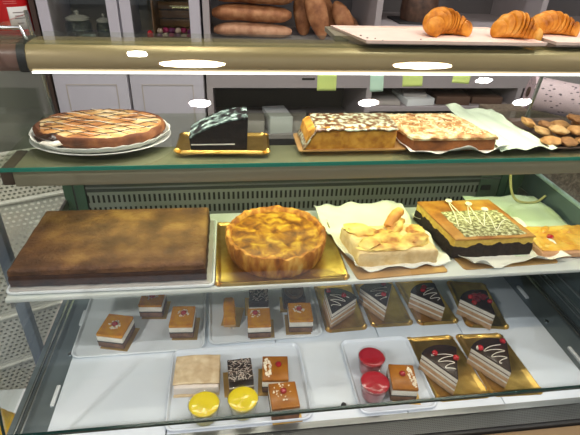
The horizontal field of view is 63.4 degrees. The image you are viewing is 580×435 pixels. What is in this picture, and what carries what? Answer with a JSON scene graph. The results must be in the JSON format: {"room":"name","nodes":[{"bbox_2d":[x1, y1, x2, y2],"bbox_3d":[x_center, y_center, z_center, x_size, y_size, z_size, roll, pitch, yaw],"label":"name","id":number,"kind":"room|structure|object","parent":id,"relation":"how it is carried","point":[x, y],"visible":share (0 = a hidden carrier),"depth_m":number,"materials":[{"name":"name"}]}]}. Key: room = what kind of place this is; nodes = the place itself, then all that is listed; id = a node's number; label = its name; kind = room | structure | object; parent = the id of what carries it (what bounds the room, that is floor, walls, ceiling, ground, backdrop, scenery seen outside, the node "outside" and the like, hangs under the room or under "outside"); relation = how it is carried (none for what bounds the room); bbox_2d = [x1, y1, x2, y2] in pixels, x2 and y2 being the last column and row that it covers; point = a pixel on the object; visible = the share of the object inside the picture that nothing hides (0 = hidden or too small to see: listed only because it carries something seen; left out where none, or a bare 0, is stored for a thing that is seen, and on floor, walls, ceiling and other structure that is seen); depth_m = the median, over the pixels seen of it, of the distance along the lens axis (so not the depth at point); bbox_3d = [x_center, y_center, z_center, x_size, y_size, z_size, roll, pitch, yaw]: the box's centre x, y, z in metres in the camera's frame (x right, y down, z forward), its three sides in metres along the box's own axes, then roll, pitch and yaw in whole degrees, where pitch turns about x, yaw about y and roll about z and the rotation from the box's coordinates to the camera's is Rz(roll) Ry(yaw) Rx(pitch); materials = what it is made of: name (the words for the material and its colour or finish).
{"room":"food shop","nodes":[
{"label":"food shop","id":0,"kind":"room"},
{"bbox_2d":[0,71,62,200],"bbox_3d":[0.294,-1.121,2.112,6.000,2.750,0.060,-2,31,-7],"label":"wall","id":1,"kind":"structure","parent":0,"point":[24,102],"depth_m":2.22,"materials":[{"name":"paint"}]},
{"bbox_2d":[0,0,35,35],"bbox_3d":[-1.029,-0.876,1.766,0.168,0.470,0.443,-2,31,-7],"label":"fire extinguisher","id":2,"kind":"object","parent":1,"relation":"attached to","point":[11,11],"visible":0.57,"depth_m":1.64,"materials":[{"name":"red"}]},
{"bbox_3d":[0.656,1.765,0.080,6.000,0.050,6.540,-2,31,-7],"label":"floor","id":3,"kind":"structure","parent":0,"visible":0},
{"bbox_2d":[0,388,25,412],"bbox_3d":[-0.647,0.721,1.178,0.210,0.500,0.310,-2,31,-7],"label":"box","id":4,"kind":"object","parent":3,"relation":"on","point":[10,400],"visible":0.02,"depth_m":1.15,"materials":[{"name":"white plastic"}]},
{"bbox_2d":[0,356,35,389],"bbox_3d":[-0.932,0.463,1.870,0.458,0.201,0.398,-15,35,-26],"label":"crate","id":5,"kind":"object","parent":4,"relation":"on","point":[17,374],"visible":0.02,"depth_m":1.65,"materials":[{"name":"white"}]},
{"bbox_2d":[0,300,62,365],"bbox_3d":[-0.924,0.291,1.766,0.458,0.201,0.398,-15,35,-26],"label":"crate","id":6,"kind":"object","parent":5,"relation":"on","point":[14,346],"visible":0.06,"depth_m":1.60,"materials":[{"name":"white"}]},
{"bbox_2d":[0,265,58,316],"bbox_3d":[-0.916,0.118,1.661,0.458,0.201,0.398,-15,35,-26],"label":"crate","id":7,"kind":"object","parent":6,"relation":"on","point":[5,308],"visible":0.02,"depth_m":1.52,"materials":[{"name":"white"}]},
{"bbox_2d":[0,147,64,257],"bbox_3d":[-0.909,-0.055,1.556,0.458,0.201,0.398,-15,35,-26],"label":"crate","id":8,"kind":"object","parent":7,"relation":"on","point":[20,216],"visible":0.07,"depth_m":1.43,"materials":[{"name":"white"}]},
{"bbox_2d":[0,214,43,364],"bbox_3d":[-0.662,0.376,1.243,0.140,1.020,0.140,-2,31,-7],"label":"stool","id":9,"kind":"object","parent":3,"relation":"on","point":[24,310],"visible":0.42,"depth_m":1.15,"materials":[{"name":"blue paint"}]},
{"bbox_2d":[28,0,60,113],"bbox_3d":[-0.941,-0.678,1.920,0.017,2.100,0.390,-2,31,-7],"label":"wood post","id":10,"kind":"object","parent":3,"relation":"on","point":[32,4],"visible":0.02,"depth_m":1.71,"materials":[{"name":"brown"}]},
{"bbox_2d":[52,74,133,112],"bbox_3d":[-0.809,-0.230,2.213,0.278,1.040,0.392,-2,31,-7],"label":"base cabinet","id":11,"kind":"object","parent":3,"relation":"on","point":[75,92],"visible":0.17,"depth_m":1.83,"materials":[{"name":"grey"}]},
{"bbox_2d":[129,74,207,146],"bbox_3d":[-0.525,-0.240,2.250,0.288,1.040,0.392,-2,31,-7],"label":"base cabinet","id":12,"kind":"object","parent":3,"relation":"on","point":[180,100],"visible":0.15,"depth_m":1.88,"materials":[{"name":"grey"}]},
{"bbox_3d":[-0.646,-0.693,1.949,0.585,0.033,0.400,-2,31,-7],"label":"countertop","id":13,"kind":"structure","parent":12,"relation":"on","visible":0},
{"bbox_2d":[35,0,123,36],"bbox_3d":[-0.771,-1.098,1.683,0.278,0.924,0.380,-2,31,-7],"label":"display cabinet","id":14,"kind":"object","parent":13,"relation":"on","point":[52,14],"visible":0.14,"depth_m":1.90,"materials":[{"name":"grey"}]},
{"bbox_2d":[119,0,203,37],"bbox_3d":[-0.486,-1.108,1.719,0.288,0.924,0.380,-2,31,-7],"label":"display cabinet","id":15,"kind":"object","parent":13,"relation":"on","point":[136,15],"visible":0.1,"depth_m":1.81,"materials":[{"name":"grey"}]},
{"bbox_2d":[150,0,190,37],"bbox_3d":[-0.451,-0.802,1.891,0.176,0.167,0.192,-2,31,-7],"label":"wooden crate","id":16,"kind":"object","parent":15,"relation":"in","point":[156,5],"visible":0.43,"depth_m":1.95,"materials":[{"name":"brown wood"}]},
{"bbox_2d":[0,10,579,434],"bbox_3d":[0.068,0.315,1.063,1.159,1.365,0.794,-2,31,-7],"label":"display case","id":17,"kind":"object","parent":3,"relation":"on","point":[64,394],"visible":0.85,"depth_m":0.85,"materials":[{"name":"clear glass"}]},
{"bbox_2d":[29,130,170,155],"bbox_3d":[-0.346,-0.150,0.869,0.248,0.010,0.188,-2,31,-7],"label":"oval plate","id":18,"kind":"object","parent":17,"relation":"on","point":[163,138],"visible":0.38,"depth_m":0.81,"materials":[{"name":"white"}]},
{"bbox_2d":[29,120,169,152],"bbox_3d":[-0.346,-0.157,0.865,0.245,0.018,0.186,-2,31,-7],"label":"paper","id":19,"kind":"object","parent":18,"relation":"on","point":[32,135],"visible":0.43,"depth_m":0.80,"materials":[{"name":"paper"}]},
{"bbox_2d":[32,108,165,148],"bbox_3d":[-0.346,-0.164,0.861,0.230,0.027,0.160,-2,31,-7],"label":"tart","id":20,"kind":"object","parent":19,"relation":"on","point":[93,128],"visible":1,"depth_m":0.83,"materials":[{"name":"food"}]},
{"bbox_2d":[6,219,216,294],"bbox_3d":[-0.315,0.067,0.895,0.349,0.008,0.228,-2,31,-7],"label":"serving tray","id":21,"kind":"object","parent":17,"relation":"on","point":[214,220],"visible":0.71,"depth_m":0.81,"materials":[{"name":"white plastic"}]},
{"bbox_2d":[9,220,213,291],"bbox_3d":[-0.316,0.065,0.894,0.341,0.008,0.220,-2,31,-7],"label":"paper","id":22,"kind":"object","parent":21,"relation":"on","point":[210,253],"visible":0.24,"depth_m":0.81,"materials":[{"name":"grey paper"}]},
{"bbox_2d":[7,207,209,286],"bbox_3d":[-0.317,0.045,0.878,0.329,0.038,0.206,-2,31,-7],"label":"sheet cake","id":23,"kind":"object","parent":22,"relation":"on","point":[69,247],"visible":1,"depth_m":0.83,"materials":[{"name":"food"}]},
{"bbox_2d":[71,292,206,357],"bbox_3d":[-0.310,0.216,1.004,0.256,0.007,0.196,-2,31,-7],"label":"serving tray","id":24,"kind":"object","parent":17,"relation":"on","point":[153,336],"visible":0.52,"depth_m":0.98,"materials":[{"name":"white plastic"}]},
{"bbox_2d":[100,328,139,350],"bbox_3d":[-0.345,0.245,0.956,0.056,0.001,0.064,5,31,5],"label":"card","id":25,"kind":"object","parent":24,"relation":"on","point":[136,330],"visible":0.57,"depth_m":0.94,"materials":[{"name":"brown cardboard"}]},
{"bbox_2d":[96,314,134,348],"bbox_3d":[-0.350,0.226,0.947,0.053,0.041,0.059,5,31,5],"label":"square","id":26,"kind":"object","parent":25,"relation":"on","point":[115,331],"visible":1,"depth_m":0.93,"materials":[{"name":"food"}]},
{"bbox_2d":[142,301,170,318],"bbox_3d":[-0.292,0.203,1.030,0.052,0.001,0.056,1,31,-3],"label":"card","id":27,"kind":"object","parent":24,"relation":"on","point":[166,310],"visible":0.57,"depth_m":1.02,"materials":[{"name":"metal"}]},
{"bbox_2d":[138,295,166,316],"bbox_3d":[-0.298,0.183,1.021,0.049,0.041,0.051,1,31,-3],"label":"square","id":28,"kind":"object","parent":27,"relation":"on","point":[149,305],"visible":0.73,"depth_m":1.00,"materials":[{"name":"food"}]},
{"bbox_2d":[172,318,199,339],"bbox_3d":[-0.217,0.233,0.985,0.051,0.001,0.064,0,31,-4],"label":"card","id":29,"kind":"object","parent":24,"relation":"on","point":[196,330],"visible":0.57,"depth_m":0.97,"materials":[{"name":"brown cardboard"}]},
{"bbox_2d":[169,306,195,337],"bbox_3d":[-0.223,0.214,0.976,0.048,0.041,0.059,0,31,-4],"label":"square","id":30,"kind":"object","parent":29,"relation":"on","point":[182,322],"visible":1,"depth_m":0.96,"materials":[{"name":"food"}]},
{"bbox_2d":[174,131,269,153],"bbox_3d":[-0.124,-0.141,0.874,0.172,0.005,0.098,0,31,-5],"label":"tray","id":31,"kind":"object","parent":17,"relation":"on","point":[257,143],"visible":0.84,"depth_m":0.86,"materials":[{"name":"metal"}]},
{"bbox_2d":[189,107,247,149],"bbox_3d":[-0.129,-0.160,0.848,0.103,0.063,0.062,-2,31,-7],"label":"cake slice","id":32,"kind":"object","parent":31,"relation":"on","point":[227,129],"visible":1,"depth_m":0.83,"materials":[{"name":"food"}]},
{"bbox_2d":[165,342,311,431],"bbox_3d":[-0.096,0.306,0.871,0.252,0.007,0.180,-2,31,-7],"label":"serving tray","id":33,"kind":"object","parent":17,"relation":"on","point":[176,408],"visible":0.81,"depth_m":0.87,"materials":[{"name":"white plastic"}]},
{"bbox_2d":[173,354,220,397],"bbox_3d":[-0.171,0.291,0.867,0.085,0.027,0.077,-2,31,-7],"label":"slice","id":34,"kind":"object","parent":33,"relation":"on","point":[193,374],"visible":0.98,"depth_m":0.85,"materials":[{"name":"beige food"}]},
{"bbox_2d":[187,391,220,425],"bbox_3d":[-0.145,0.327,0.800,0.056,0.036,0.056,-2,31,-7],"label":"cup","id":35,"kind":"object","parent":33,"relation":"on","point":[205,404],"visible":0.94,"depth_m":0.79,"materials":[{"name":"food"}]},
{"bbox_2d":[223,372,228,397],"bbox_3d":[-0.098,0.307,0.871,0.050,0.001,0.056,-4,32,-10],"label":"card","id":36,"kind":"object","parent":33,"relation":"on","point":[225,375],"visible":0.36,"depth_m":0.87,"materials":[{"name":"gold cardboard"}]},
{"bbox_2d":[227,358,253,393],"bbox_3d":[-0.090,0.290,0.864,0.048,0.038,0.053,-2,31,-7],"label":"chocolate square","id":37,"kind":"object","parent":36,"relation":"on","point":[240,373],"visible":0.98,"depth_m":0.85,"materials":[{"name":"food"}]},
{"bbox_2d":[227,386,258,420],"bbox_3d":[-0.081,0.323,0.812,0.056,0.036,0.056,-2,31,-7],"label":"cup","id":38,"kind":"object","parent":33,"relation":"on","point":[242,400],"visible":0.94,"depth_m":0.80,"materials":[{"name":"food"}]},
{"bbox_2d":[258,369,267,395],"bbox_3d":[-0.034,0.307,0.877,0.051,0.001,0.061,1,31,-3],"label":"card","id":39,"kind":"object","parent":33,"relation":"on","point":[260,392],"visible":0.21,"depth_m":0.87,"materials":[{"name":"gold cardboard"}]},
{"bbox_2d":[262,356,288,391],"bbox_3d":[-0.028,0.287,0.869,0.048,0.041,0.056,1,31,-3],"label":"square","id":40,"kind":"object","parent":39,"relation":"on","point":[274,368],"visible":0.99,"depth_m":0.86,"materials":[{"name":"orange food"}]},
{"bbox_2d":[272,414,302,424],"bbox_3d":[-0.009,0.337,0.828,0.054,0.001,0.060,-2,31,-7],"label":"card","id":41,"kind":"object","parent":33,"relation":"on","point":[299,414],"visible":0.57,"depth_m":0.81,"materials":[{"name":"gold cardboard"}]},
{"bbox_2d":[268,381,299,419],"bbox_3d":[-0.011,0.318,0.820,0.051,0.041,0.054,-2,31,-7],"label":"square","id":42,"kind":"object","parent":41,"relation":"on","point":[283,396],"visible":0.93,"depth_m":0.81,"materials":[{"name":"orange food"}]},
{"bbox_2d":[209,287,321,344],"bbox_3d":[-0.060,0.203,1.044,0.239,0.007,0.194,-2,31,-7],"label":"serving tray","id":43,"kind":"object","parent":17,"relation":"on","point":[218,334],"visible":0.53,"depth_m":1.01,"materials":[{"name":"white plastic"}]},
{"bbox_2d":[221,307,243,326],"bbox_3d":[-0.124,0.215,1.021,0.040,0.001,0.060,4,31,3],"label":"card","id":44,"kind":"object","parent":43,"relation":"on","point":[238,310],"visible":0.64,"depth_m":1.02,"materials":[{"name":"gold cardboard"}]},
{"bbox_2d":[223,297,235,328],"bbox_3d":[-0.130,0.204,1.008,0.027,0.033,0.066,-2,31,-7],"label":"caramel finger","id":45,"kind":"object","parent":44,"relation":"on","point":[229,317],"visible":1,"depth_m":0.99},
{"bbox_2d":[245,298,248,315],"bbox_3d":[-0.076,0.199,1.052,0.049,0.001,0.058,0,31,-5],"label":"card","id":46,"kind":"object","parent":43,"relation":"on","point":[246,299],"visible":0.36,"depth_m":1.05,"materials":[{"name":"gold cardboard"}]},
{"bbox_2d":[248,289,268,308],"bbox_3d":[-0.070,0.181,1.045,0.046,0.038,0.056,-2,31,-7],"label":"chocolate square","id":47,"kind":"object","parent":46,"relation":"on","point":[259,298],"visible":0.77,"depth_m":1.02,"materials":[{"name":"food"}]},
{"bbox_2d":[250,319,274,339],"bbox_3d":[-0.059,0.236,0.991,0.053,0.001,0.060,-2,31,-7],"label":"card","id":48,"kind":"object","parent":43,"relation":"on","point":[272,323],"visible":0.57,"depth_m":0.98,"materials":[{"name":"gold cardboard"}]},
{"bbox_2d":[247,308,270,337],"bbox_3d":[-0.065,0.217,0.982,0.050,0.041,0.054,-2,31,-7],"label":"square","id":49,"kind":"object","parent":48,"relation":"on","point":[259,319],"visible":1,"depth_m":0.97,"materials":[{"name":"food"}]},
{"bbox_2d":[279,297,286,311],"bbox_3d":[0.005,0.197,1.061,0.056,0.001,0.050,0,31,-4],"label":"card","id":50,"kind":"object","parent":43,"relation":"on","point":[282,309],"visible":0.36,"depth_m":1.05,"materials":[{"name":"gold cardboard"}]},
{"bbox_2d":[281,287,305,308],"bbox_3d":[0.008,0.178,1.056,0.050,0.036,0.047,-2,31,-7],"label":"pastry","id":51,"kind":"object","parent":50,"relation":"on","point":[289,295],"visible":0.77,"depth_m":1.04,"materials":[{"name":"food"}]},
{"bbox_2d":[284,315,310,334],"bbox_3d":[0.016,0.229,1.008,0.053,0.001,0.060,0,31,-5],"label":"card","id":52,"kind":"object","parent":43,"relation":"on","point":[285,316],"visible":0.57,"depth_m":0.99,"materials":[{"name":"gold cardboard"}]},
{"bbox_2d":[287,303,312,331],"bbox_3d":[0.021,0.209,1.000,0.050,0.041,0.055,0,31,-5],"label":"square","id":53,"kind":"object","parent":52,"relation":"on","point":[300,317],"visible":1,"depth_m":0.98,"materials":[{"name":"food"}]},
{"bbox_2d":[214,219,349,286],"bbox_3d":[-0.025,0.061,0.929,0.248,0.005,0.214,-2,31,-7],"label":"tray","id":54,"kind":"object","parent":17,"relation":"on","point":[331,266],"visible":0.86,"depth_m":0.87,"materials":[{"name":"metal"}]},
{"bbox_2d":[225,205,326,278],"bbox_3d":[-0.027,0.044,0.912,0.194,0.049,0.196,-2,31,-7],"label":"pie","id":55,"kind":"object","parent":54,"relation":"on","point":[277,241],"visible":1,"depth_m":0.88,"materials":[{"name":"food"}]},
{"bbox_2d":[5,203,579,302],"bbox_3d":[0.071,0.054,0.961,1.131,0.008,0.258,-2,31,-7],"label":"shelf","id":56,"kind":"object","parent":17,"relation":"attached to","point":[454,270],"depth_m":0.87,"materials":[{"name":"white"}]},
{"bbox_2d":[12,145,579,186],"bbox_3d":[0.084,-0.101,0.889,1.104,0.044,0.092,-2,31,-7],"label":"shelf","id":57,"kind":"object","parent":17,"relation":"attached to","point":[33,167],"depth_m":0.84,"materials":[{"name":"glass"}]},
{"bbox_2d":[32,71,579,75],"bbox_3d":[0.128,-0.236,0.771,1.037,0.003,0.004,-2,31,-7],"label":"lamp","id":58,"kind":"object","parent":17,"relation":"attached to","point":[479,73],"depth_m":0.77,"materials":[{"name":"plastic"}]},
{"bbox_2d":[314,284,366,332],"bbox_3d":[0.112,0.199,1.064,0.095,0.005,0.163,-2,31,-7],"label":"tray","id":59,"kind":"object","parent":17,"relation":"on","point":[356,321],"visible":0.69,"depth_m":1.03,"materials":[{"name":"metal"}]},
{"bbox_2d":[323,288,356,327],"bbox_3d":[0.113,0.193,1.025,0.066,0.054,0.080,-2,31,-7],"label":"cake slice","id":60,"kind":"object","parent":59,"relation":"on","point":[339,304],"visible":1,"depth_m":1.02,"materials":[{"name":"brown food"}]},
{"bbox_2d":[293,133,405,151],"bbox_3d":[0.112,-0.146,0.904,0.205,0.002,0.088,-2,31,-7],"label":"cake board","id":61,"kind":"object","parent":17,"relation":"on","point":[398,146],"visible":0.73,"depth_m":0.87,"materials":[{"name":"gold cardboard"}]},
{"bbox_2d":[297,113,397,149],"bbox_3d":[0.106,-0.164,0.890,0.175,0.045,0.078,-2,31,-7],"label":"loaf","id":62,"kind":"object","parent":61,"relation":"on","point":[317,130],"visible":1,"depth_m":0.86,"materials":[{"name":"food"}]},
{"bbox_2d":[354,282,412,327],"bbox_3d":[0.212,0.194,1.080,0.100,0.005,0.156,-2,31,-7],"label":"tray","id":63,"kind":"object","parent":17,"relation":"on","point":[396,314],"visible":0.61,"depth_m":1.05,"materials":[{"name":"metal"}]},
{"bbox_2d":[358,283,391,320],"bbox_3d":[0.187,0.179,1.053,0.066,0.054,0.079,12,32,15],"label":"cake slice","id":64,"kind":"object","parent":63,"relation":"on","point":[372,296],"visible":0.94,"depth_m":1.04,"materials":[{"name":"brown food"}]},
{"bbox_2d":[340,336,436,413],"bbox_3d":[0.184,0.297,0.905,0.145,0.007,0.176,-2,31,-7],"label":"serving tray","id":65,"kind":"object","parent":17,"relation":"on","point":[398,350],"visible":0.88,"depth_m":0.93,"materials":[{"name":"white plastic"}]},
{"bbox_2d":[358,347,385,373],"bbox_3d":[0.155,0.278,0.901,0.054,0.038,0.054,-2,31,-7],"label":"cup","id":66,"kind":"object","parent":65,"relation":"on","point":[370,359],"visible":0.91,"depth_m":0.89,"materials":[{"name":"food"}]},
{"bbox_2d":[360,371,389,402],"bbox_3d":[0.152,0.309,0.850,0.056,0.038,0.056,-2,31,-7],"label":"cup","id":67,"kind":"object","parent":65,"relation":"on","point":[375,385],"visible":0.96,"depth_m":0.84,"materials":[{"name":"food"}]},
{"bbox_3d":[0.211,0.320,0.872,0.059,0.001,0.068,-2,31,-7],"label":"card","id":68,"kind":"object","parent":65,"relation":"on","visible":0},
{"bbox_2d":[386,364,418,400],"bbox_3d":[0.206,0.301,0.863,0.047,0.041,0.056,3,31,0],"label":"square","id":69,"kind":"object","parent":68,"relation":"on","point":[402,378],"visible":0.98,"depth_m":0.85,"materials":[{"name":"orange food"}]},
{"bbox_2d":[337,246,446,279],"bbox_3d":[0.180,0.049,0.965,0.177,0.002,0.248,-7,32,-15],"label":"cake board","id":70,"kind":"object","parent":17,"relation":"on","point":[394,271],"visible":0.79,"depth_m":0.88,"materials":[{"name":"brown cardboard"}]},
{"bbox_2d":[313,200,450,271],"bbox_3d":[0.179,0.025,0.972,0.198,0.030,0.250,-6,32,-14],"label":"sheet","id":71,"kind":"object","parent":70,"relation":"on","point":[370,214],"visible":0.5,"depth_m":1.03,"materials":[{"name":"paper"}]},
{"bbox_2d":[340,207,438,267],"bbox_3d":[0.191,0.034,0.920,0.169,0.068,0.114,-2,31,-7],"label":"pastry","id":72,"kind":"object","parent":71,"relation":"on","point":[393,242],"visible":1,"depth_m":0.89,"materials":[{"name":"food"}]},
{"bbox_2d":[250,404,579,434],"bbox_3d":[0.103,0.375,0.803,1.140,0.024,0.028,-2,31,-7],"label":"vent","id":73,"kind":"object","parent":17,"relation":"attached to","point":[497,419],"depth_m":0.82,"materials":[{"name":"metal"}]},
{"bbox_2d":[395,280,457,325],"bbox_3d":[0.314,0.192,1.091,0.102,0.005,0.156,-2,31,-7],"label":"tray","id":74,"kind":"object","parent":17,"relation":"on","point":[405,288],"visible":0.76,"depth_m":1.06,"materials":[{"name":"metal"}]},
{"bbox_2d":[408,283,444,320],"bbox_3d":[0.302,0.186,1.049,0.066,0.054,0.081,-2,31,-7],"label":"cake slice","id":75,"kind":"object","parent":74,"relation":"on","point":[425,298],"visible":1,"depth_m":1.04,"materials":[{"name":"brown food"}]},
{"bbox_2d":[324,25,550,45],"bbox_3d":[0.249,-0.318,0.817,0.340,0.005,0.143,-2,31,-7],"label":"paper tray","id":76,"kind":"object","parent":17,"relation":"on","point":[383,34],"visible":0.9,"depth_m":0.80,"materials":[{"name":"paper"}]},
{"bbox_2d":[422,6,472,36],"bbox_3d":[0.270,-0.342,0.818,0.090,0.045,0.052,-7,32,-15],"label":"croissant","id":77,"kind":"object","parent":76,"relation":"on","point":[440,20],"visible":1,"depth_m":0.80,"materials":[{"name":"food"}]},
{"bbox_2d":[490,10,542,40],"bbox_3d":[0.395,-0.334,0.814,0.086,0.044,0.045,11,32,14],"label":"croissant","id":78,"kind":"object","parent":76,"relation":"on","point":[514,24],"visible":1,"depth_m":0.80,"materials":[{"name":"food"}]},
{"bbox_2d":[407,334,489,401],"bbox_3d":[0.306,0.291,0.927,0.117,0.005,0.162,-2,31,-7],"label":"tray","id":79,"kind":"object","parent":17,"relation":"on","point":[469,382],"visible":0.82,"depth_m":0.91,"materials":[{"name":"metal"}]},
{"bbox_2d":[418,345,458,394],"bbox_3d":[0.299,0.279,0.896,0.065,0.055,0.080,-23,39,-35],"label":"cake slice","id":80,"kind":"object","parent":79,"relation":"on","point":[438,362],"visible":1,"depth_m":0.88,"materials":[{"name":"brown food"}]},
{"bbox_2d":[396,117,508,153],"bbox_3d":[0.294,-0.168,0.937,0.208,0.017,0.178,-2,31,-7],"label":"sheet","id":81,"kind":"object","parent":17,"relation":"on","point":[495,146],"visible":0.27,"depth_m":0.87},
{"bbox_2d":[388,113,497,150],"bbox_3d":[0.281,-0.171,0.925,0.200,0.031,0.136,-2,31,-7],"label":"cake","id":82,"kind":"object","parent":81,"relation":"on","point":[422,131],"visible":0.93,"depth_m":0.88,"materials":[{"name":"food"}]},
{"bbox_2d":[447,280,508,329],"bbox_3d":[0.431,0.198,1.088,0.097,0.005,0.164,2,31,-1],"label":"tray","id":83,"kind":"object","parent":17,"relation":"on","point":[457,288],"visible":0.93,"depth_m":1.11,"materials":[{"name":"metal"}]},
{"bbox_2d":[456,290,494,329],"bbox_3d":[0.407,0.196,1.038,0.068,0.056,0.079,5,31,5],"label":"cake slice","id":84,"kind":"object","parent":83,"relation":"on","point":[475,305],"visible":1,"depth_m":1.02,"materials":[{"name":"brown food"}]},
{"bbox_2d":[413,216,557,269],"bbox_3d":[0.403,0.042,0.994,0.230,0.002,0.211,-2,31,-7],"label":"cake board","id":85,"kind":"object","parent":17,"relation":"on","point":[464,263],"visible":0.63,"depth_m":0.91,"materials":[{"name":"brown cardboard"}]},
{"bbox_2d":[411,206,570,267],"bbox_3d":[0.410,0.030,0.979,0.260,0.032,0.208,-2,31,-7],"label":"sheet","id":86,"kind":"object","parent":85,"relation":"on","point":[500,261],"visible":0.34,"depth_m":0.92,"materials":[{"name":"paper"}]},
{"bbox_2d":[413,199,535,257],"bbox_3d":[0.378,0.015,0.978,0.190,0.054,0.157,-2,31,-7],"label":"cake","id":87,"kind":"object","parent":86,"relation":"on","point":[464,228],"visible":1,"depth_m":0.94,"materials":[{"name":"food"}]},
{"bbox_2d":[456,333,542,396],"bbox_3d":[0.413,0.288,0.939,0.110,0.005,0.164,-2,31,-7],"label":"tray","id":88,"kind":"object","parent":17,"relation":"on","point":[520,378],"visible":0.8,"depth_m":0.91,"materials":[{"name":"metal"}]},
{"bbox_2d":[466,338,510,387],"bbox_3d":[0.402,0.271,0.916,0.069,0.054,0.082,-25,40,-37],"label":"cake slice","id":89,"kind":"object","parent":88,"relation":"on","point":[489,356],"visible":1,"depth_m":0.90,"materials":[{"name":"brown food"}]},
{"bbox_2d":[446,103,556,151],"bbox_3d":[0.429,-0.192,0.978,0.119,0.024,0.236,-5,32,-12],"label":"paper sheet","id":90,"kind":"object","parent":17,"relation":"on","point":[490,120],"visible":0.85,"depth_m":0.98,"materials":[{"name":"paper"}]},
{"bbox_2d":[463,194,567,255],"bbox_3d":[0.526,0.011,1.046,0.194,0.008,0.250,-2,31,-7],"label":"paper sheet","id":91,"kind":"object","parent":17,"relation":"on","point":[539,214],"visible":0.38,"depth_m":1.10,"materials":[{"name":"paper"}]},
{"bbox_2d":[525,225,579,257],"bbox_3d":[0.563,0.044,0.974,0.146,0.026,0.096,-2,31,-7],"label":"pastry","id":92,"kind":"object","parent":91,"relation":"on","point":[566,237],"visible":0.88,"depth_m":0.96,"materials":[{"name":"food"}]},
{"bbox_2d":[507,118,579,148],"bbox_3d":[0.556,-0.178,0.985,0.136,0.005,0.170,-2,31,-7],"label":"tray","id":93,"kind":"object","parent":17,"relation":"on","point":[517,122],"visible":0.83,"depth_m":1.01,"materials":[{"name":"brown"}]},
{"bbox_2d":[541,31,579,45],"bbox_3d":[0.504,-0.329,0.854,0.160,0.005,0.142,-2,31,-7],"label":"paper tray","id":94,"kind":"object","parent":17,"relation":"on","point":[555,39],"visible":0.38,"depth_m":0.83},
{"bbox_2d":[533,10,579,36],"bbox_3d":[0.482,-0.358,0.863,0.096,0.041,0.048,-2,31,-7],"label":"croissant","id":95,"kind":"object","parent":94,"relation":"on","point":[550,22],"visible":0.78,"depth_m":0.85,"materials":[{"name":"food"}]},
{"bbox_2d":[202,0,579,144],"bbox_3d":[0.650,-0.733,2.125,2.026,2.100,0.391,-2,31,-7],"label":"shelving unit","id":96,"kind":"object","parent":3,"relation":"on","point":[352,94],"visible":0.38,"depth_m":2.07,"materials":[{"name":"grey"}]},
{"bbox_2d":[214,21,291,37],"bbox_3d":[-0.148,-0.751,1.882,0.310,0.059,0.085,-2,31,-7],"label":"bread loaf","id":97,"kind":"object","parent":96,"relation":"on","point":[235,28],"visible":1,"depth_m":1.85,"materials":[{"name":"food"}]},
{"bbox_2d":[212,3,291,22],"bbox_3d":[-0.150,-0.806,1.854,0.312,0.068,0.100,-2,31,-7],"label":"bread loaf","id":98,"kind":"object","parent":97,"relation":"on","point":[229,11],"visible":0.99,"depth_m":1.82,"materials":[{"name":"food"}]},
{"bbox_2d":[247,110,264,132],"bbox_3d":[-0.156,-0.429,2.090,0.085,0.050,0.160,1,31,-3],"label":"cardboard box","id":99,"kind":"object","parent":96,"relation":"on","point":[256,118],"visible":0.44,"depth_m":2.03,"materials":[{"name":"grey"}]},
{"bbox_2d":[262,105,292,133],"bbox_3d":[-0.058,-0.437,2.088,0.100,0.072,0.160,-6,32,-14],"label":"cardboard box","id":100,"kind":"object","parent":96,"relation":"on","point":[278,119],"visible":0.89,"depth_m":2.03,"materials":[{"name":"white cardboard"}]},
{"bbox_2d":[293,0,309,35],"bbox_3d":[0.049,-0.841,1.930,0.074,0.174,0.066,-2,31,-7],"label":"bread loaf","id":101,"kind":"object","parent":96,"relation":"on","point":[302,24],"visible":0.75,"depth_m":1.92,"materials":[{"name":"food"}]},
{"bbox_2d":[304,0,328,39],"bbox_3d":[0.105,-0.815,1.864,0.104,0.202,0.069,-2,31,-7],"label":"bread loaf","id":102,"kind":"object","parent":96,"relation":"on","point":[316,10],"visible":0.94,"depth_m":1.85,"materials":[{"name":"food"}]},
{"bbox_2d":[332,1,354,25],"bbox_3d":[0.220,-0.801,1.908,0.105,0.141,0.057,6,31,6],"label":"bread loaf","id":103,"kind":"object","parent":96,"relation":"on","point":[341,15],"visible":0.68,"depth_m":1.88,"materials":[{"name":"food"}]},
{"bbox_2d":[387,16,422,24],"bbox_3d":[0.526,-0.822,1.958,0.200,0.008,0.170,-2,31,-7],"label":"plate","id":104,"kind":"object","parent":96,"relation":"on","point":[397,19],"visible":0.44,"depth_m":1.90,"materials":[{"name":"black rubber"}]},
{"bbox_2d":[400,0,438,21],"bbox_3d":[0.530,-0.873,1.917,0.149,0.124,0.147,-2,31,-7],"label":"cake","id":105,"kind":"object","parent":104,"relation":"on","point":[410,10],"visible":0.75,"depth_m":1.87,"materials":[{"name":"food"}]},
{"bbox_2d":[426,88,470,104],"bbox_3d":[0.718,-0.556,2.144,0.150,0.036,0.160,1,31,-3],"label":"packet","id":106,"kind":"object","parent":96,"relation":"on","point":[443,96],"visible":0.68,"depth_m":2.09,"materials":[{"name":"cardboard"}]},
{"bbox_2d":[460,88,502,103],"bbox_3d":[0.880,-0.564,2.175,0.140,0.030,0.160,1,31,-3],"label":"packet","id":107,"kind":"object","parent":96,"relation":"on","point":[478,95],"visible":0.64,"depth_m":2.12,"materials":[{"name":"cardboard"}]},
{"bbox_2d":[479,104,579,202],"bbox_3d":[1.115,0.097,1.865,0.820,0.985,0.430,-2,31,-7],"label":"countertop","id":108,"kind":"structure","parent":3,"relation":"on","point":[569,183],"depth_m":1.62,"materials":[{"name":"brown stone"}]},
{"bbox_2d":[522,76,579,116],"bbox_3d":[0.957,-0.361,1.501,0.390,0.145,0.104,9,32,10],"label":"paper roll","id":109,"kind":"object","parent":108,"relation":"on","point":[556,97],"visible":0.88,"depth_m":1.47,"materials":[{"name":"paper"}]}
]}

